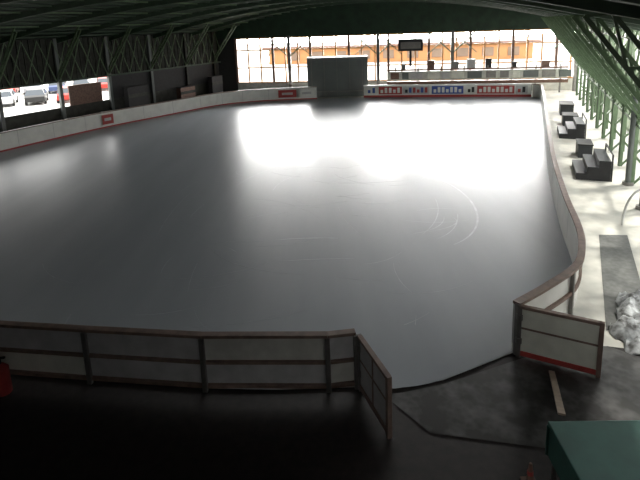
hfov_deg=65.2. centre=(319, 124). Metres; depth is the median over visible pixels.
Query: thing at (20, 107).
outdoor backdrop
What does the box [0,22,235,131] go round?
frames
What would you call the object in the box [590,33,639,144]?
slatted fence
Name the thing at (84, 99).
wall
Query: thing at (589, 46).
frames
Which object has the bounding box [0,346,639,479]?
floor
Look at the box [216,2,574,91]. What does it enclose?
wall
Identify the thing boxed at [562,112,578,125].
crate
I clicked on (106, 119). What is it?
banners
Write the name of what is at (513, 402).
rubber mat
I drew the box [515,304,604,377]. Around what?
gate
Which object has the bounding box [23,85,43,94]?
car
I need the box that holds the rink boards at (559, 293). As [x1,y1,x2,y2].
[511,84,585,355]
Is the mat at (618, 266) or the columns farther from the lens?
the columns
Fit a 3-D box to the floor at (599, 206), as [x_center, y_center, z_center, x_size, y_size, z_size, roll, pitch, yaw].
[-6.932,2.061,24.073,60.000,0.001,54.500,-2,11,0]
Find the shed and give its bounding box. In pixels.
[307,55,367,96]
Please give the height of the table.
0.900 m
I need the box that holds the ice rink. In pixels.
[0,97,571,388]
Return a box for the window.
[234,28,573,82]
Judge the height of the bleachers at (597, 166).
1.105 m
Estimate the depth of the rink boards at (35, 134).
36.30 m
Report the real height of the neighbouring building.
3.000 m
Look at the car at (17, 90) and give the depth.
55.66 m
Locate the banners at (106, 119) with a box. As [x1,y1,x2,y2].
[102,89,313,124]
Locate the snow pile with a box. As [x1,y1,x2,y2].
[609,290,639,354]
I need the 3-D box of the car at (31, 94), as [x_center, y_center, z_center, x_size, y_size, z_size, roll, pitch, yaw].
[-27.708,-2.915,48.864,1.840,1.500,4.450,-7,12,-24]
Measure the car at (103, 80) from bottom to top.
1.500 m
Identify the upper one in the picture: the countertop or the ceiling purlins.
the ceiling purlins
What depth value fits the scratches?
15.53 m
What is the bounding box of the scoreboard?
[398,38,422,65]
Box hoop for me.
[621,189,639,224]
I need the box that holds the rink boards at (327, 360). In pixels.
[0,320,357,392]
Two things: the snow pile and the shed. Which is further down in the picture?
the snow pile
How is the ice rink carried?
on the floor at (599, 206)
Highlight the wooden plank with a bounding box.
[549,370,565,415]
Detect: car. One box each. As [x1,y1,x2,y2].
[0,89,18,105]
[4,88,20,93]
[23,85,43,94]
[24,87,48,104]
[48,82,66,93]
[56,86,68,102]
[73,79,88,84]
[96,77,107,87]
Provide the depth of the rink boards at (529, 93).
43.16 m
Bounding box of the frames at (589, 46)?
[541,13,639,210]
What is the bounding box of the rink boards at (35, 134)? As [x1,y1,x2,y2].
[0,86,316,151]
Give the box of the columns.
[265,27,577,90]
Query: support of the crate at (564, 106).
on the floor at (599, 206)
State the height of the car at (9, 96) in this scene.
1.500 m
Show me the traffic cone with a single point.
(530, 474)
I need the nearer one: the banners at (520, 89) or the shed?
the banners at (520, 89)
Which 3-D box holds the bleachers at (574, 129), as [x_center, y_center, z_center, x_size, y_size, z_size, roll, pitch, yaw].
[14.011,0.007,27.870,1.291,1.105,2.200,3,12,22]
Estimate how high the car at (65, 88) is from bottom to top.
1.500 m
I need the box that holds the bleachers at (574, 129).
[557,112,586,138]
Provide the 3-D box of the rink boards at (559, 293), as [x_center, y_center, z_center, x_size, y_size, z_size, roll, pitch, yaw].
[11.406,0.575,25.419,1.522,1.130,35.529,3,12,23]
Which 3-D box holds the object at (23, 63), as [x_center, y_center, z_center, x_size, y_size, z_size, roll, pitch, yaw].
[-23.607,-2.509,25.602,28.000,3.100,49.778,-2,11,0]
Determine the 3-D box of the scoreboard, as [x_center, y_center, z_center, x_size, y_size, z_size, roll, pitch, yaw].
[8.270,-6.622,45.707,2.230,2.500,0.243,0,11,9]
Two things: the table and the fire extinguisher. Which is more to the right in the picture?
the table
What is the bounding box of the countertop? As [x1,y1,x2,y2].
[387,58,571,91]
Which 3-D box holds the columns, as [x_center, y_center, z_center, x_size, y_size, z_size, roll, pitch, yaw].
[9.756,-5.736,45.774,30.066,5.637,0.826,0,11,9]
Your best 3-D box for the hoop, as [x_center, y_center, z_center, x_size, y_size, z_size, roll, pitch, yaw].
[9.995,2.536,15.567,1.170,1.186,0.070,-2,11,0]
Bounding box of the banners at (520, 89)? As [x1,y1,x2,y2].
[366,85,527,94]
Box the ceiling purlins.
[0,0,323,38]
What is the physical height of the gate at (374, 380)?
1.110 m
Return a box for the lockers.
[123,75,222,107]
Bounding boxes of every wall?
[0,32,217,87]
[0,63,218,131]
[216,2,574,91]
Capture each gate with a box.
[356,333,391,438]
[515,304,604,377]
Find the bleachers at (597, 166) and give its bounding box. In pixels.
[572,143,613,181]
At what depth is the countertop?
44.42 m
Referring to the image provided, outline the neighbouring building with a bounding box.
[262,38,540,63]
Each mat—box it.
[392,346,639,447]
[599,235,639,330]
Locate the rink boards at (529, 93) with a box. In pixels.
[363,83,531,97]
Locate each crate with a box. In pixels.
[559,101,574,115]
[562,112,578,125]
[575,138,593,157]
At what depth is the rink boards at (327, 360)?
9.13 m
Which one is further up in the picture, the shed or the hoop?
the shed
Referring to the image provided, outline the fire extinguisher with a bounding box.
[0,356,12,396]
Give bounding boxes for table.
[545,420,639,479]
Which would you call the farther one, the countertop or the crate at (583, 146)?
the countertop
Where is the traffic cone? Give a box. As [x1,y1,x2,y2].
[520,462,534,479]
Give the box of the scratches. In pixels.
[43,141,478,330]
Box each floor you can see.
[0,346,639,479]
[208,90,639,389]
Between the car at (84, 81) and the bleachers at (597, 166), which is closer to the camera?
the bleachers at (597, 166)
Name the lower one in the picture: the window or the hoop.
the hoop

